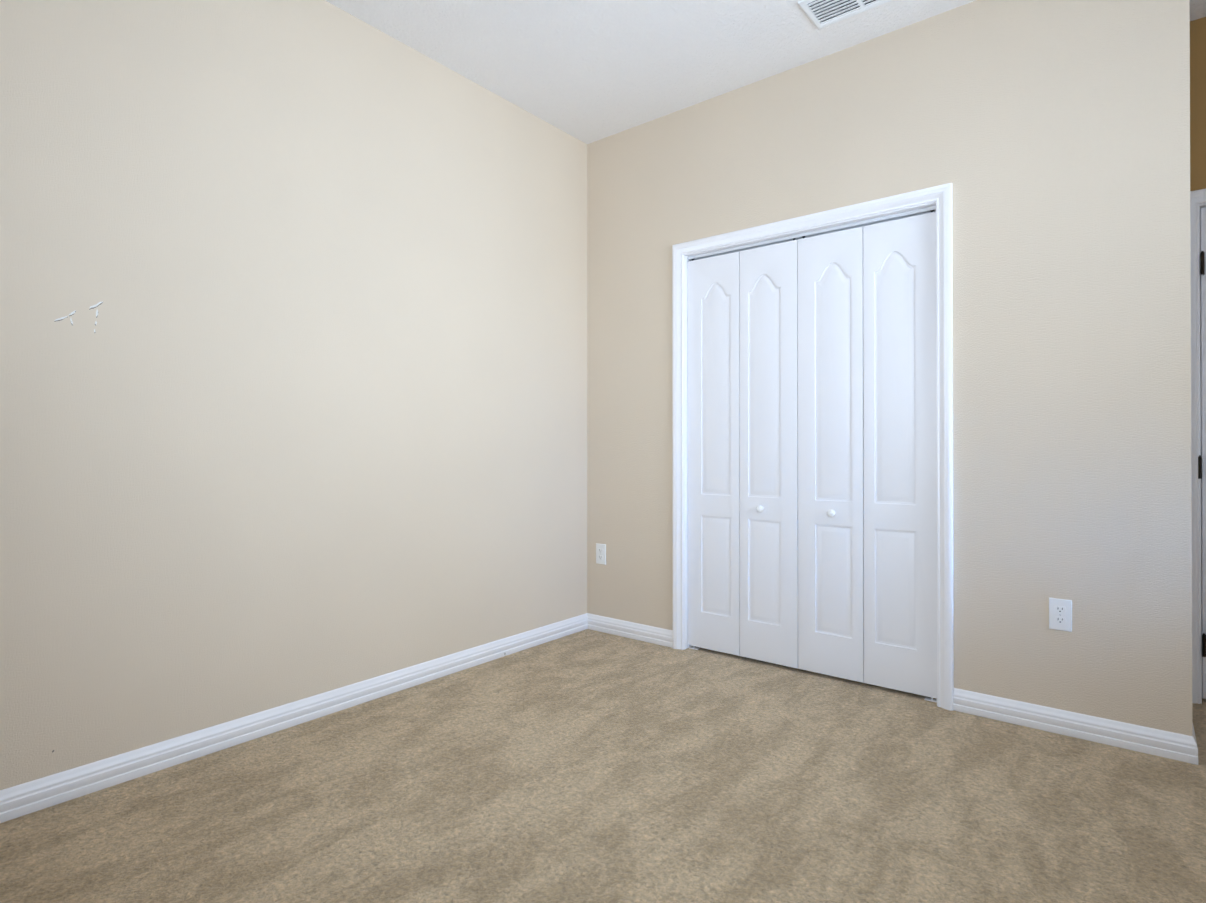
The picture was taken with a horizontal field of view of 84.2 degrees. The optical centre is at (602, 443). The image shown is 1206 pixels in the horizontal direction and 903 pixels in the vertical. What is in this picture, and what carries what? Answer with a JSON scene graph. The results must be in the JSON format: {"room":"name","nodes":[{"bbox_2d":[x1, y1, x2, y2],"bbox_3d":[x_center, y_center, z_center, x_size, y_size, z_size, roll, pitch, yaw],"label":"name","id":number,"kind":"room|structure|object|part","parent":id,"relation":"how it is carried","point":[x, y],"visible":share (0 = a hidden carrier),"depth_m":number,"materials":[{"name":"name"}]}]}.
{"room":"empty bedroom","nodes":[
{"label":"empty bedroom","id":0,"kind":"room"},
{"bbox_2d":[0,0,586,789],"bbox_3d":[-1.170,-0.341,2.624,0.120,2.810,4.940,0,0,39],"label":"wall","id":1,"kind":"structure","parent":0,"point":[300,414],"depth_m":2.43,"materials":[{"name":"beige paint"}]},
{"bbox_2d":[52,302,102,751],"bbox_3d":[-1.055,0.312,2.658,0.014,1.496,1.790,0,0,39],"label":"wall","id":2,"kind":"structure","parent":1,"relation":"attached to","point":[91,307],"depth_m":2.04,"materials":[{"name":"white paint"}]},
{"bbox_2d":[0,613,587,822],"bbox_3d":[-1.337,1.019,2.303,0.014,0.087,4.000,0,0,39],"label":"baseboard","id":3,"kind":"structure","parent":1,"relation":"attached to","point":[16,801],"depth_m":2.37,"materials":[{"name":"white wood"}]},
{"bbox_2d":[0,629,1205,902],"bbox_3d":[0.301,1.088,1.438,3.890,0.060,4.940,0,0,39],"label":"floor","id":4,"kind":"structure","parent":0,"point":[586,765],"depth_m":1.96,"materials":[{"name":"carpet"}]},
{"bbox_2d":[325,0,1205,143],"bbox_3d":[0.301,-1.802,1.452,3.890,0.100,4.940,0,0,39],"label":"ceiling","id":5,"kind":"structure","parent":0,"point":[587,71],"depth_m":2.91,"materials":[{"name":"white paint"}]},
{"bbox_2d":[798,0,891,29],"bbox_3d":[0.989,-1.739,2.598,0.390,0.012,0.215,0,0,39],"label":"ceiling vent","id":6,"kind":"object","parent":5,"relation":"in","point":[822,13],"visible":1,"depth_m":2.67,"materials":[{"name":"white metal"}]},
{"bbox_2d":[587,0,1192,735],"bbox_3d":[0.972,-0.339,3.096,2.633,2.810,0.115,0,0,39],"label":"wall","id":7,"kind":"structure","parent":0,"point":[1049,140],"depth_m":2.54,"materials":[{"name":"beige paint"}]},
{"bbox_2d":[596,543,605,564],"bbox_3d":[-0.013,0.629,3.801,0.070,0.115,0.007,0,0,39],"label":"electrical outlet","id":8,"kind":"object","parent":7,"relation":"attached to","point":[600,553],"visible":1,"depth_m":3.80,"materials":[{"name":"white plastic"}]},
{"bbox_2d":[588,613,672,647],"bbox_3d":[0.148,1.025,3.667,0.566,0.087,0.014,0,0,39],"label":"baseboard","id":9,"kind":"structure","parent":7,"relation":"attached to","point":[646,633],"depth_m":3.66,"materials":[{"name":"white wood"}]},
{"bbox_2d":[688,206,935,260],"bbox_3d":[0.918,-0.971,3.129,1.188,0.015,0.029,0,0,39],"label":"door track","id":10,"kind":"object","parent":7,"relation":"attached to","point":[830,229],"visible":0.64,"depth_m":3.06,"materials":[{"name":"white metal"}]},
{"bbox_2d":[688,212,936,698],"bbox_3d":[0.907,0.048,3.110,1.192,2.001,0.070,0,0,39],"label":"closet door","id":11,"kind":"structure","parent":7,"relation":"in","point":[812,454],"depth_m":3.05,"materials":[{"name":"white paint"}]},
{"bbox_3d":[0.569,0.049,3.404,0.296,2.001,0.035,0,0,39],"label":"panel","id":12,"kind":"part","parent":11,"relation":"part of","materials":[{"name":"white paint"}]},
{"bbox_3d":[0.756,0.314,3.207,0.034,0.034,0.035,0,0,39],"label":"knob","id":13,"kind":"part","parent":11,"relation":"part of","materials":[{"name":"white"}]},
{"bbox_3d":[0.802,0.048,3.217,0.296,2.001,0.035,0,0,39],"label":"panel","id":14,"kind":"part","parent":11,"relation":"part of","materials":[{"name":"white paint"}]},
{"bbox_3d":[1.035,0.047,3.030,0.296,2.001,0.035,0,0,39],"label":"panel","id":15,"kind":"part","parent":11,"relation":"part of","materials":[{"name":"white paint"}]},
{"bbox_3d":[1.026,0.312,2.991,0.034,0.034,0.035,0,0,39],"label":"knob","id":16,"kind":"part","parent":11,"relation":"part of","materials":[{"name":"white"}]},
{"bbox_3d":[1.268,0.046,2.844,0.296,2.001,0.035,0,0,39],"label":"panel","id":17,"kind":"part","parent":11,"relation":"part of","materials":[{"name":"white paint"}]},
{"bbox_2d":[688,645,936,702],"bbox_3d":[0.918,1.051,3.119,1.194,0.030,0.027,0,0,39],"label":"bracket","id":18,"kind":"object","parent":7,"relation":"in","point":[926,698],"depth_m":2.77,"materials":[{"name":"white metal"}]},
{"bbox_2d":[672,183,953,710],"bbox_3d":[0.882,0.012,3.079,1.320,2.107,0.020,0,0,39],"label":"trim","id":19,"kind":"structure","parent":7,"relation":"attached to","point":[941,196],"depth_m":2.70,"materials":[{"name":"white wood"}]},
{"bbox_2d":[1049,598,1071,631],"bbox_3d":[1.677,0.628,2.447,0.070,0.115,0.007,0,0,39],"label":"electrical outlet","id":20,"kind":"object","parent":7,"relation":"attached to","point":[1060,614],"visible":1,"depth_m":2.44,"materials":[{"name":"white plastic"}]},
{"bbox_2d":[953,688,1197,764],"bbox_3d":[1.684,1.019,2.436,0.731,0.087,0.014,0,0,39],"label":"baseboard","id":21,"kind":"structure","parent":7,"relation":"attached to","point":[1166,744],"depth_m":2.40,"materials":[{"name":"white wood"}]},
{"bbox_2d":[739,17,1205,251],"bbox_3d":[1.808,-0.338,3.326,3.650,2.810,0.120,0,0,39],"label":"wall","id":22,"kind":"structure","parent":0,"point":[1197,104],"depth_m":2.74,"materials":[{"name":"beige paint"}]},
{"bbox_2d":[1190,189,1205,703],"bbox_3d":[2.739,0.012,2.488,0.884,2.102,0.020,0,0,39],"label":"door frame","id":23,"kind":"structure","parent":22,"relation":"attached to","point":[1197,197],"depth_m":2.73,"materials":[{"name":"white wood"}]},
{"bbox_2d":[1198,207,1205,698],"bbox_3d":[2.748,0.037,2.509,0.767,2.022,0.085,0,0,39],"label":"entry door","id":24,"kind":"structure","parent":22,"relation":"in","point":[1203,392],"depth_m":2.74,"materials":[{"name":"white paint"}]},
{"bbox_3d":[2.452,0.041,2.733,0.023,1.656,0.032,0,0,39],"label":"entry door hinge","id":25,"kind":"part","parent":24,"relation":"part of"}
]}

